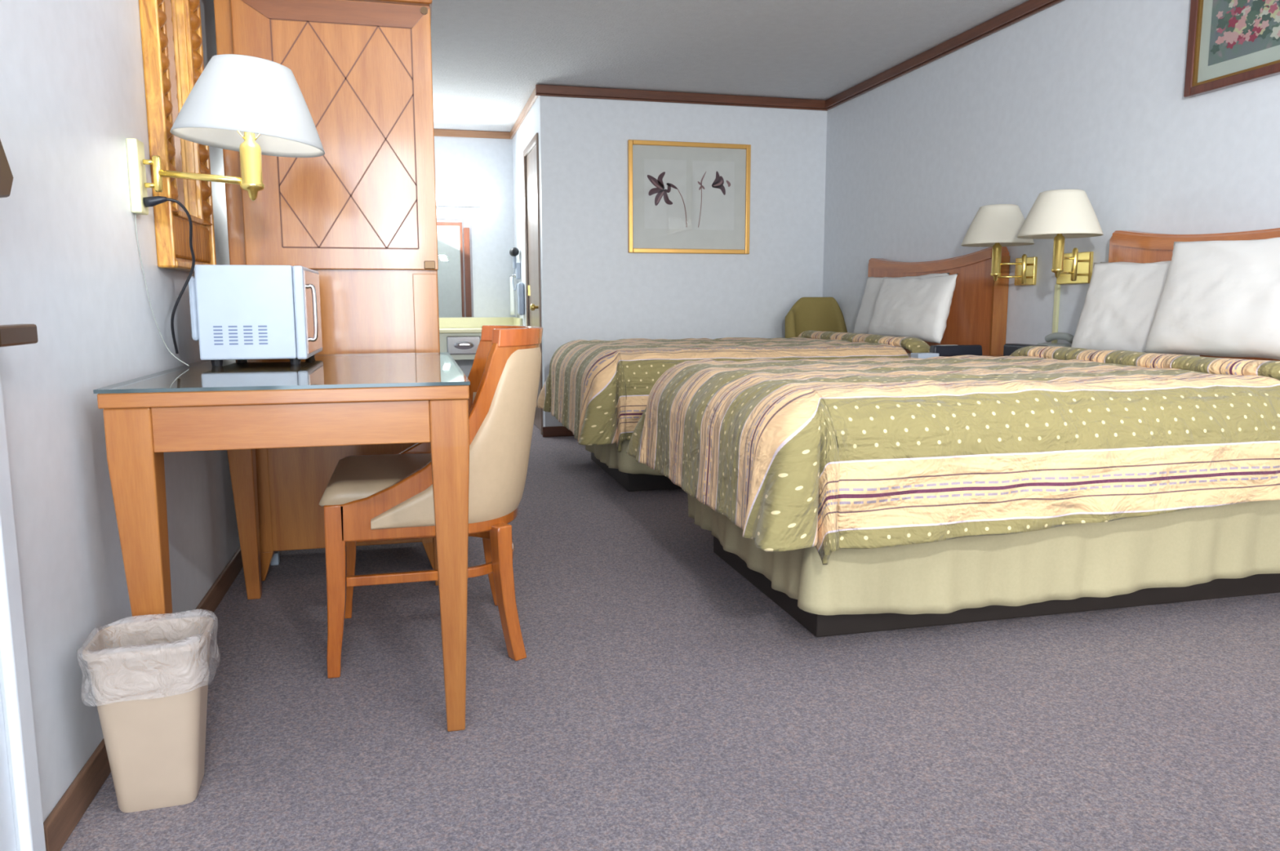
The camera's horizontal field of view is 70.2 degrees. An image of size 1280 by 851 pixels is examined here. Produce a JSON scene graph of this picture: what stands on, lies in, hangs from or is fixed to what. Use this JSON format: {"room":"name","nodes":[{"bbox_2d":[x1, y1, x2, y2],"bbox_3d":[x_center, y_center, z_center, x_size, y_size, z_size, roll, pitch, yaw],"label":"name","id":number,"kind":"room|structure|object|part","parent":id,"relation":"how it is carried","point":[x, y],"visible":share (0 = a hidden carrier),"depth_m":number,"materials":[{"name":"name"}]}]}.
{"room":"hotel room","nodes":[
{"label":"hotel room","id":0,"kind":"room"},
{"bbox_2d":[0,0,239,850],"bbox_3d":[-1.642,-0.755,3.651,0.100,2.450,8.610,-2,8,-14],"label":"wall","id":1,"kind":"structure","parent":0,"point":[73,91],"depth_m":1.80,"materials":[{"name":"white paint"}]},
{"bbox_2d":[0,139,45,850],"bbox_3d":[-0.914,-0.217,0.938,0.186,2.105,0.970,-2,8,-14],"label":"door","id":2,"kind":"structure","parent":1,"relation":"in","point":[14,656],"depth_m":1.45,"materials":[{"name":"white paint"}]},
{"bbox_3d":[-0.959,-0.117,1.334,0.092,0.200,0.138,-2,8,-14],"label":"lever handle","id":3,"kind":"part","parent":2,"relation":"part of","materials":[{"name":"brown metal"}]},
{"bbox_3d":[-0.948,-0.216,0.929,0.116,2.105,0.970,-2,8,-14],"label":"casing","id":4,"kind":"part","parent":2,"relation":"part of","materials":[{"name":"white paint"}]},
{"bbox_2d":[43,546,243,850],"bbox_3d":[-1.747,0.333,4.473,0.012,0.075,6.060,-2,8,-14],"label":"baseboard","id":5,"kind":"structure","parent":1,"relation":"attached to","point":[61,821],"depth_m":1.76,"materials":[{"name":"brown wood"}]},
{"bbox_2d":[138,0,216,272],"bbox_3d":[-1.319,-0.969,2.589,0.070,1.045,0.535,-2,8,-14],"label":"wall mirror","id":6,"kind":"object","parent":1,"relation":"attached to","point":[171,37],"visible":0.85,"depth_m":2.56,"materials":[{"name":"brown wood"}]},
{"bbox_3d":[-1.268,-0.941,2.381,0.070,0.745,0.068,-2,8,-14],"label":"rope moulding","id":7,"kind":"part","parent":6,"relation":"part of","materials":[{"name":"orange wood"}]},
{"bbox_3d":[-1.331,-0.968,2.586,0.012,0.765,0.295,-2,8,-14],"label":"glass","id":8,"kind":"part","parent":6,"relation":"part of","materials":[{"name":"silver mirror"}]},
{"bbox_3d":[-1.325,-0.968,2.587,0.025,1.037,0.527,-2,8,-14],"label":"frame","id":9,"kind":"part","parent":6,"relation":"part of","materials":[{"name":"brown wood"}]},
{"bbox_3d":[-1.310,-0.535,2.649,0.021,0.108,0.457,-2,8,-14],"label":"fluted rail","id":10,"kind":"part","parent":6,"relation":"part of","materials":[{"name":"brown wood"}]},
{"bbox_3d":[-1.371,-0.996,2.796,0.070,0.745,0.068,-2,8,-14],"label":"rope moulding","id":11,"kind":"part","parent":6,"relation":"part of","materials":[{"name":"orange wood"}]},
{"bbox_2d":[125,53,324,365],"bbox_3d":[-1.017,-0.505,2.231,0.486,0.735,0.414,-2,8,-14],"label":"lamp","id":12,"kind":"object","parent":1,"relation":"attached to","point":[253,107],"depth_m":2.13,"materials":[{"name":"white fabric"}]},
{"bbox_3d":[-1.220,-0.603,2.211,0.024,0.174,0.065,-2,8,-14],"label":"wall plate","id":13,"kind":"part","parent":12,"relation":"part of","materials":[{"name":"white plastic"}]},
{"bbox_3d":[-1.223,-0.340,2.304,0.042,0.388,0.136,2,8,19],"label":"lamp wire","id":14,"kind":"part","parent":12,"relation":"part of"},
{"bbox_3d":[-1.178,-0.376,2.327,0.098,0.393,0.185,-2,8,-14],"label":"appliance cord","id":15,"kind":"part","parent":12,"relation":"part of","materials":[{"name":"black plastic"}]},
{"bbox_3d":[-1.069,-0.610,2.205,0.264,0.085,0.023,0,8,1],"label":"arm","id":16,"kind":"part","parent":12,"relation":"part of","materials":[{"name":"gold metal"}]},
{"bbox_3d":[-0.939,-0.765,2.178,0.341,0.206,0.342,-2,8,-14],"label":"lamp shade","id":17,"kind":"part","parent":12,"relation":"part of","materials":[{"name":"fabric"}]},
{"bbox_2d":[239,131,265,200],"bbox_3d":[-0.938,-0.629,2.197,0.056,0.171,0.056,-2,8,-14],"label":"socket","id":18,"kind":"object","parent":12,"relation":"attached to","point":[251,180],"depth_m":2.18,"materials":[{"name":"gold metal"}]},
{"bbox_2d":[434,136,515,377],"bbox_3d":[-1.839,-1.347,8.050,1.650,2.450,0.100,-2,8,-14],"label":"wall","id":19,"kind":"structure","parent":0,"point":[461,163],"depth_m":8.05,"materials":[{"name":"white paint"}]},
{"bbox_2d":[436,209,473,317],"bbox_3d":[-2.023,-1.409,7.939,1.105,0.927,0.007,-2,8,-14],"label":"vanity mirror","id":20,"kind":"object","parent":19,"relation":"attached to","point":[454,231],"visible":0.36,"depth_m":8.03,"materials":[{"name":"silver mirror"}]},
{"bbox_2d":[435,190,487,207],"bbox_3d":[-1.902,-1.956,7.819,1.160,0.130,0.154,-2,8,-14],"label":"vanity light","id":21,"kind":"object","parent":19,"relation":"attached to","point":[443,197],"visible":0.42,"depth_m":7.85,"materials":[{"name":"white plastic"}]},
{"bbox_2d":[433,128,510,138],"bbox_3d":[-1.875,-2.520,7.820,1.550,0.058,0.022,-2,8,-14],"label":"trim","id":22,"kind":"structure","parent":19,"relation":"attached to","point":[437,132],"depth_m":7.91,"materials":[{"name":"brown wood"}]},
{"bbox_2d":[439,316,522,359],"bbox_3d":[-1.808,-0.745,7.795,1.548,0.345,0.559,-2,8,-14],"label":"vanity cabinet","id":23,"kind":"object","parent":19,"relation":"attached to","point":[447,326],"depth_m":8.05,"materials":[{"name":"beige"}]},
{"bbox_2d":[439,327,481,333],"bbox_3d":[-1.808,-0.812,7.785,1.548,0.030,0.559,-2,8,-14],"label":"countertop","id":24,"kind":"structure","parent":23,"relation":"on","point":[442,330],"depth_m":7.59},
{"bbox_2d":[446,335,480,354],"bbox_3d":[-1.473,-0.672,7.620,0.280,0.155,0.032,-2,8,-14],"label":"dispenser","id":25,"kind":"object","parent":23,"relation":"attached to","point":[455,344],"visible":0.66,"depth_m":7.61,"materials":[{"name":"silver metal"}]},
{"bbox_2d":[439,316,522,327],"bbox_3d":[-1.812,-0.873,7.792,1.548,0.090,0.529,-2,8,-14],"label":"backsplash","id":26,"kind":"structure","parent":19,"relation":"attached to","point":[508,321],"depth_m":8.11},
{"bbox_2d":[511,97,543,426],"bbox_3d":[-0.869,-1.256,7.363,0.100,2.450,1.710,-2,8,-14],"label":"wall","id":27,"kind":"structure","parent":0,"point":[528,128],"depth_m":7.55,"materials":[{"name":"white paint"}]},
{"bbox_2d":[509,274,515,314],"bbox_3d":[-1.101,-1.145,7.980,0.064,0.345,0.280,-2,8,-14],"label":"hand towel","id":28,"kind":"object","parent":27,"relation":"hanging from","point":[512,291],"visible":0.88,"depth_m":7.92,"materials":[{"name":"fabric"}]},
{"bbox_2d":[509,247,520,290],"bbox_3d":[-1.061,-1.328,7.739,0.086,0.361,0.156,-2,8,-14],"label":"hair dryer","id":29,"kind":"object","parent":27,"relation":"attached to","point":[513,251],"visible":0.97,"depth_m":7.72,"materials":[{"name":"white plastic"}]},
{"bbox_3d":[-1.067,-1.245,7.773,0.039,0.187,0.059,-2,8,-14],"label":"cord","id":30,"kind":"part","parent":29,"relation":"part of","materials":[{"name":"white plastic"}]},
{"bbox_2d":[516,282,524,315],"bbox_3d":[-0.992,-1.052,7.573,0.048,0.270,0.120,-2,8,-14],"label":"paper holder","id":31,"kind":"object","parent":27,"relation":"attached to","point":[520,286],"visible":1,"depth_m":7.52,"materials":[{"name":"white plastic"}]},
{"bbox_2d":[510,87,537,138],"bbox_3d":[-0.917,-2.430,7.132,0.022,0.058,1.790,-2,8,-14],"label":"trim","id":32,"kind":"structure","parent":27,"relation":"attached to","point":[533,97],"depth_m":7.00,"materials":[{"name":"brown wood"}]},
{"bbox_2d":[523,133,542,434],"bbox_3d":[-0.789,-1.049,6.949,0.155,2.150,0.800,-2,8,-14],"label":"door","id":33,"kind":"structure","parent":27,"relation":"in","point":[531,189],"depth_m":6.90,"materials":[{"name":"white wood"}]},
{"bbox_3d":[-0.777,-0.877,6.756,0.075,0.060,0.060,-2,8,-14],"label":"knob","id":34,"kind":"part","parent":33,"relation":"part of","materials":[{"name":"gold metal"}]},
{"bbox_2d":[60,423,1279,850],"bbox_3d":[0.205,0.424,4.271,3.900,0.060,8.810,-2,8,-14],"label":"floor","id":35,"kind":"structure","parent":0,"point":[659,699],"depth_m":2.11,"materials":[{"name":"carpet"}]},
{"bbox_2d":[82,616,213,812],"bbox_3d":[-0.946,0.558,1.780,0.226,0.344,0.201,-2,8,-14],"label":"waste bin","id":36,"kind":"object","parent":35,"relation":"on","point":[149,678],"visible":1,"depth_m":1.72,"materials":[{"name":"beige plastic"}]},
{"bbox_2d":[271,551,279,564],"bbox_3d":[-1.358,0.493,3.386,0.030,0.045,0.040,-2,8,-14],"label":"plug adapter","id":37,"kind":"object","parent":35,"relation":"on","point":[276,559],"visible":0.62,"depth_m":3.37,"materials":[{"name":"white plastic"}]},
{"bbox_2d":[93,351,470,731],"bbox_3d":[-0.856,0.235,2.486,0.721,0.795,1.205,-2,8,-14],"label":"writing desk","id":38,"kind":"object","parent":35,"relation":"on","point":[240,407],"visible":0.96,"depth_m":1.91,"materials":[{"name":"brown wood"}]},
{"bbox_3d":[-1.022,0.335,1.884,0.085,0.757,0.080,-2,8,-14],"label":"leg","id":39,"kind":"part","parent":38,"relation":"part of","materials":[{"name":"brown wood"}]},
{"bbox_3d":[-1.287,0.193,2.945,0.085,0.757,0.080,-2,8,-14],"label":"leg","id":40,"kind":"part","parent":38,"relation":"part of","materials":[{"name":"brown wood"}]},
{"bbox_2d":[188,264,322,365],"bbox_3d":[-1.086,-0.321,2.638,0.315,0.267,0.442,-2,8,-14],"label":"microwave","id":41,"kind":"object","parent":38,"relation":"on","point":[237,311],"visible":0.98,"depth_m":2.43,"materials":[{"name":"white plastic"}]},
{"bbox_3d":[-0.970,-0.332,2.665,0.027,0.251,0.442,-2,8,-14],"label":"door","id":42,"kind":"part","parent":41,"relation":"part of","materials":[{"name":"white plastic"}]},
{"bbox_3d":[-0.912,-0.314,2.537,0.025,0.160,0.012,-2,8,-14],"label":"handle","id":43,"kind":"part","parent":41,"relation":"part of","materials":[{"name":"silver metal"}]},
{"bbox_3d":[-0.957,-0.334,2.673,0.002,0.226,0.390,-2,8,-14],"label":"door glass","id":44,"kind":"part","parent":41,"relation":"part of","materials":[{"name":"glass"}]},
{"bbox_3d":[-0.857,-0.155,2.434,0.721,0.008,1.205,-2,8,-14],"label":"glass","id":45,"kind":"part","parent":38,"relation":"part of","materials":[{"name":"clear glass"}]},
{"bbox_3d":[-0.682,0.172,3.094,0.082,0.757,0.080,-2,8,-14],"label":"leg","id":46,"kind":"part","parent":38,"relation":"part of","materials":[{"name":"brown wood"}]},
{"bbox_3d":[-0.417,0.314,2.032,0.082,0.757,0.080,-2,8,-14],"label":"leg","id":47,"kind":"part","parent":38,"relation":"part of","materials":[{"name":"brown wood"}]},
{"bbox_2d":[213,0,439,581],"bbox_3d":[-1.103,-0.642,3.365,0.693,2.300,0.650,-2,8,-14],"label":"armoire","id":48,"kind":"object","parent":35,"relation":"on","point":[361,214],"visible":0.65,"depth_m":3.05,"materials":[{"name":"brown wood"}]},
{"bbox_3d":[-1.003,-0.957,3.033,0.620,0.863,0.026,-2,8,-14],"label":"door","id":49,"kind":"part","parent":48,"relation":"part of","materials":[{"name":"brown wood"}]},
{"bbox_3d":[-1.000,-1.348,2.966,0.620,0.070,0.004,-2,8,-14],"label":"rail","id":50,"kind":"part","parent":48,"relation":"part of","materials":[{"name":"brown wood"}]},
{"bbox_3d":[-1.105,-1.510,3.251,0.693,0.150,0.644,-2,8,-14],"label":"cornice","id":51,"kind":"part","parent":48,"relation":"part of","materials":[{"name":"brown wood"}]},
{"bbox_2d":[319,324,542,678],"bbox_3d":[-0.574,0.169,2.602,0.608,0.893,0.526,-2,8,-14],"label":"desk chair","id":52,"kind":"object","parent":35,"relation":"on","point":[365,498],"visible":0.92,"depth_m":2.39,"materials":[{"name":"brown wood"}]},
{"bbox_3d":[-0.782,0.425,2.346,0.062,0.456,0.040,-2,8,-14],"label":"leg","id":53,"kind":"part","parent":52,"relation":"part of","materials":[{"name":"brown wood"}]},
{"bbox_3d":[-0.893,0.365,2.788,0.062,0.456,0.040,-2,8,-14],"label":"leg","id":54,"kind":"part","parent":52,"relation":"part of","materials":[{"name":"brown wood"}]},
{"bbox_3d":[-0.657,0.141,2.578,0.439,0.061,0.497,-2,8,-14],"label":"seat","id":55,"kind":"part","parent":52,"relation":"part of","materials":[{"name":"beige leather"}]},
{"bbox_3d":[-0.553,-0.009,2.584,0.555,0.534,0.500,-2,8,-14],"label":"frame","id":56,"kind":"part","parent":52,"relation":"part of","materials":[{"name":"brown wood"}]},
{"bbox_2d":[472,391,476,402],"bbox_3d":[-0.412,0.021,2.623,0.142,0.200,0.414,-2,8,-14],"label":"cushion","id":57,"kind":"object","parent":52,"relation":"on","point":[473,393],"depth_m":2.79,"materials":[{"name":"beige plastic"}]},
{"bbox_3d":[-0.464,0.393,2.891,0.069,0.372,0.070,2,8,14],"label":"leg","id":58,"kind":"part","parent":52,"relation":"part of","materials":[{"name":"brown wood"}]},
{"bbox_3d":[-0.357,0.450,2.464,0.069,0.372,0.070,-7,10,-41],"label":"leg","id":59,"kind":"part","parent":52,"relation":"part of","materials":[{"name":"brown wood"}]},
{"bbox_3d":[-0.359,-0.258,2.599,0.162,0.047,0.451,-2,8,-14],"label":"rail","id":60,"kind":"part","parent":52,"relation":"part of","materials":[{"name":"brown wood"}]},
{"bbox_2d":[574,352,911,491],"bbox_3d":[0.698,-0.080,5.323,2.008,0.655,1.374,-2,8,-14],"label":"bed","id":61,"kind":"object","parent":35,"relation":"on","point":[632,475],"visible":0.07,"depth_m":4.69,"materials":[{"name":"beige fabric"}]},
{"bbox_2d":[536,329,929,451],"bbox_3d":[0.420,-0.261,5.269,1.979,0.532,1.732,-2,8,-14],"label":"bedspread","id":62,"kind":"object","parent":61,"relation":"on","point":[599,390],"visible":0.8,"depth_m":4.60,"materials":[{"name":"fabric"}]},
{"bbox_2d":[853,276,893,333],"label":"pillow","id":63,"kind":"object","parent":61,"relation":"on","point":[865,313],"depth_m":5.87,"materials":[{"name":"white fabric"}]},
{"bbox_2d":[867,273,958,343],"bbox_3d":[1.532,-0.669,5.199,0.164,0.370,0.800,-2,8,-14],"label":"pillow","id":64,"kind":"object","parent":61,"relation":"on","point":[917,308],"visible":0.95,"depth_m":5.05,"materials":[{"name":"white fabric"}]},
{"bbox_2d":[897,272,949,278],"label":"pillow","id":65,"kind":"object","parent":61,"relation":"on","point":[930,275],"depth_m":5.30,"materials":[{"name":"white fabric"}]},
{"bbox_2d":[785,297,847,337],"bbox_3d":[1.274,-0.432,6.640,0.450,1.000,0.436,-2,8,-14],"label":"armchair","id":66,"kind":"object","parent":35,"relation":"on","point":[814,313],"visible":0.18,"depth_m":6.70,"materials":[{"name":"green fabric"}]},
{"bbox_2d":[909,355,1003,357],"bbox_3d":[1.738,-0.013,4.470,0.580,0.625,0.630,-2,8,-14],"label":"nightstand","id":67,"kind":"object","parent":35,"relation":"on","point":[981,355],"visible":0.02,"depth_m":4.72,"materials":[{"name":"brown wood"}]},
{"bbox_2d":[911,352,938,358],"bbox_3d":[1.404,-0.344,4.489,0.115,0.026,0.072,-2,8,-14],"label":"notepad","id":68,"kind":"object","parent":67,"relation":"on","point":[918,355],"visible":0.68,"depth_m":4.46,"materials":[{"name":"white paper"}]},
{"bbox_2d":[928,344,982,355],"bbox_3d":[1.598,-0.380,4.607,0.278,0.056,0.054,-2,8,-14],"label":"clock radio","id":69,"kind":"object","parent":67,"relation":"on","point":[942,349],"visible":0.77,"depth_m":4.58,"materials":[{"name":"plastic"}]},
{"bbox_2d":[1003,343,1048,355],"bbox_3d":[1.820,-0.344,4.296,0.080,0.076,0.240,-2,8,-14],"label":"clock radio","id":70,"kind":"object","parent":67,"relation":"on","point":[1009,348],"visible":0.3,"depth_m":4.33,"materials":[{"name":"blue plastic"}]},
{"bbox_2d":[1037,332,1073,346],"bbox_3d":[1.970,-0.370,4.274,0.158,0.133,0.187,-2,8,-14],"label":"telephone","id":71,"kind":"object","parent":67,"relation":"on","point":[1055,335],"visible":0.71,"depth_m":4.25,"materials":[{"name":"grey plastic"}]},
{"bbox_2d":[687,493,1279,636],"bbox_3d":[1.239,0.199,3.240,1.980,0.655,1.315,-2,8,-14],"label":"bed","id":72,"kind":"object","parent":35,"relation":"on","point":[1232,549],"visible":0.33,"depth_m":2.66,"materials":[{"name":"beige fabric"}]},
{"bbox_2d":[626,346,1279,564],"bbox_3d":[1.029,-0.001,3.163,1.885,0.489,1.568,-2,8,-14],"label":"bedspread","id":73,"kind":"object","parent":72,"relation":"on","point":[826,455],"visible":1,"depth_m":2.50,"materials":[{"name":"fabric"}]},
{"bbox_2d":[1144,236,1279,359],"bbox_3d":[2.023,-0.421,2.995,0.191,0.420,0.803,-2,8,-14],"label":"pillow","id":74,"kind":"object","parent":73,"relation":"on","point":[1218,298],"visible":0.99,"depth_m":3.05,"materials":[{"name":"white fabric"}]},
{"bbox_2d":[1071,262,1190,355],"bbox_3d":[1.942,-0.454,3.563,0.157,0.389,0.603,-2,8,-14],"label":"pillow","id":75,"kind":"object","parent":72,"relation":"on","point":[1122,300],"visible":0.63,"depth_m":3.59,"materials":[{"name":"white fabric"}]},
{"bbox_2d":[1100,260,1199,355],"bbox_3d":[2.045,-0.474,3.690,0.155,0.401,0.642,-2,8,-14],"label":"pillow","id":76,"kind":"object","parent":72,"relation":"on","point":[1167,261],"visible":0.02,"depth_m":3.79,"materials":[{"name":"white fabric"}]},
{"bbox_2d":[537,95,826,426],"bbox_3d":[0.343,-1.175,6.736,2.150,2.450,0.100,-2,8,-14],"label":"wall","id":77,"kind":"structure","parent":0,"point":[593,288],"depth_m":6.62,"materials":[{"name":"white paint"}]},
{"bbox_2d":[542,426,574,436],"bbox_3d":[0.344,0.010,6.837,2.158,0.075,0.012,-2,8,-14],"label":"baseboard","id":78,"kind":"structure","parent":77,"relation":"attached to","point":[548,431],"depth_m":6.60,"materials":[{"name":"brown wood"}]},
{"bbox_2d":[535,84,827,111],"bbox_3d":[0.342,-2.341,6.512,2.180,0.071,0.030,-2,8,-14],"label":"trim","id":79,"kind":"structure","parent":77,"relation":"attached to","point":[540,90],"depth_m":6.48,"materials":[{"name":"brown wood"}]},
{"bbox_2d":[627,139,751,253],"bbox_3d":[0.363,-1.649,6.610,0.920,0.787,0.030,-2,8,-14],"label":"print","id":80,"kind":"object","parent":77,"relation":"attached to","point":[683,197],"visible":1,"depth_m":6.61,"materials":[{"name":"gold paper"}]},
{"bbox_2d":[431,0,1028,132],"bbox_3d":[0.200,-2.064,3.936,3.900,0.060,8.810,-2,8,-14],"label":"ceiling","id":81,"kind":"structure","parent":0,"point":[489,57],"depth_m":5.31,"materials":[{"name":"white paint"}]},
{"bbox_2d":[822,0,1279,344],"bbox_3d":[2.252,-0.775,3.732,0.100,2.450,6.900,-2,8,-14],"label":"wall","id":82,"kind":"structure","parent":0,"point":[1087,95],"depth_m":4.46,"materials":[{"name":"white paint"}]},
{"bbox_2d":[867,246,1009,355],"bbox_3d":[1.728,-0.556,5.484,0.091,0.951,1.394,-2,8,-14],"label":"headboard","id":83,"kind":"object","parent":82,"relation":"attached to","point":[978,314],"visible":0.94,"depth_m":4.96,"materials":[{"name":"brown wood"}]},
{"bbox_3d":[1.688,-0.968,5.421,0.011,0.110,1.332,-2,8,-14],"label":"moulding","id":84,"kind":"part","parent":83,"relation":"part of","materials":[{"name":"brown wood"}]},
{"bbox_2d":[825,0,1064,110],"bbox_3d":[2.202,-1.939,3.496,0.030,0.071,6.770,-2,8,-14],"label":"trim","id":85,"kind":"structure","parent":82,"relation":"attached to","point":[1028,8],"depth_m":5.20,"materials":[{"name":"brown wood"}]},
{"bbox_2d":[960,204,1037,285],"bbox_3d":[1.800,-0.896,4.539,0.386,0.388,0.342,-2,8,-14],"label":"lamp","id":86,"kind":"object","parent":82,"relation":"attached to","point":[997,226],"visible":0.91,"depth_m":4.45,"materials":[{"name":"white fabric"}]},
{"bbox_2d":[990,242,1001,281],"bbox_3d":[1.779,-0.828,4.543,0.051,0.216,0.051,-2,8,-14],"label":"socket","id":87,"kind":"object","parent":86,"relation":"attached to","point":[997,248],"depth_m":4.53,"materials":[{"name":"gold metal"}]},
{"bbox_3d":[1.778,-0.993,4.520,0.342,0.190,0.342,-2,8,-14],"label":"lamp shade","id":88,"kind":"part","parent":86,"relation":"part of","materials":[{"name":"white fabric"}]},
{"bbox_3d":[1.889,-0.781,4.553,0.207,0.145,0.101,-4,9,-27],"label":"arm","id":89,"kind":"part","parent":86,"relation":"part of","materials":[{"name":"gold metal"}]},
{"bbox_3d":[1.967,-0.785,4.642,0.020,0.140,0.150,-2,8,-14],"label":"wall plate","id":90,"kind":"part","parent":86,"relation":"part of","materials":[{"name":"gold metal"}]},
{"bbox_2d":[1051,284,1060,342],"bbox_3d":[2.028,-0.440,4.452,0.016,0.495,0.025,-2,8,-14],"label":"cord cover","id":91,"kind":"object","parent":82,"relation":"attached to","point":[1057,286],"visible":0.44,"depth_m":4.43,"materials":[{"name":"yellow plastic"}]},
{"bbox_2d":[1017,189,1103,284],"bbox_3d":[1.924,-0.831,4.055,0.342,0.388,0.636,7,11,44],"label":"lamp","id":92,"kind":"object","parent":82,"relation":"attached to","point":[1059,215],"visible":0.99,"depth_m":3.87,"materials":[{"name":"white fabric"}]},
{"bbox_2d":[1051,233,1065,278],"bbox_3d":[1.821,-0.750,3.961,0.051,0.216,0.051,-2,8,-14],"label":"socket","id":93,"kind":"object","parent":92,"relation":"attached to","point":[1059,240],"depth_m":3.95,"materials":[{"name":"gold metal"}]},
{"bbox_3d":[1.821,-0.915,3.938,0.342,0.190,0.342,-2,8,-14],"label":"lamp shade","id":94,"kind":"part","parent":92,"relation":"part of","materials":[{"name":"white fabric"}]},
{"bbox_3d":[1.954,-0.725,4.116,0.065,0.145,0.403,5,9,33],"label":"arm","id":95,"kind":"part","parent":92,"relation":"part of","materials":[{"name":"gold metal"}]},
{"bbox_3d":[2.052,-0.742,4.300,0.020,0.145,0.220,-2,8,-14],"label":"wall plate","id":96,"kind":"part","parent":92,"relation":"part of","materials":[{"name":"gold metal"}]},
{"bbox_2d":[1108,227,1279,360],"bbox_3d":[2.248,-0.284,3.400,0.091,0.966,1.344,-2,8,-14],"label":"headboard","id":97,"kind":"object","parent":82,"relation":"attached to","point":[1125,246],"visible":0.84,"depth_m":3.72,"materials":[{"name":"brown wood"}]},
{"bbox_3d":[2.208,-0.704,3.336,0.011,0.109,1.284,-2,8,-14],"label":"moulding","id":98,"kind":"part","parent":97,"relation":"part of","materials":[{"name":"brown wood"}]},
{"bbox_2d":[1183,0,1279,97],"bbox_3d":[2.311,-1.566,3.094,0.035,0.652,1.047,-2,8,-14],"label":"framed floral picture","id":99,"kind":"object","parent":82,"relation":"attached to","point":[1231,42],"visible":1,"depth_m":3.44,"materials":[{"name":"brown wood"}]}
]}

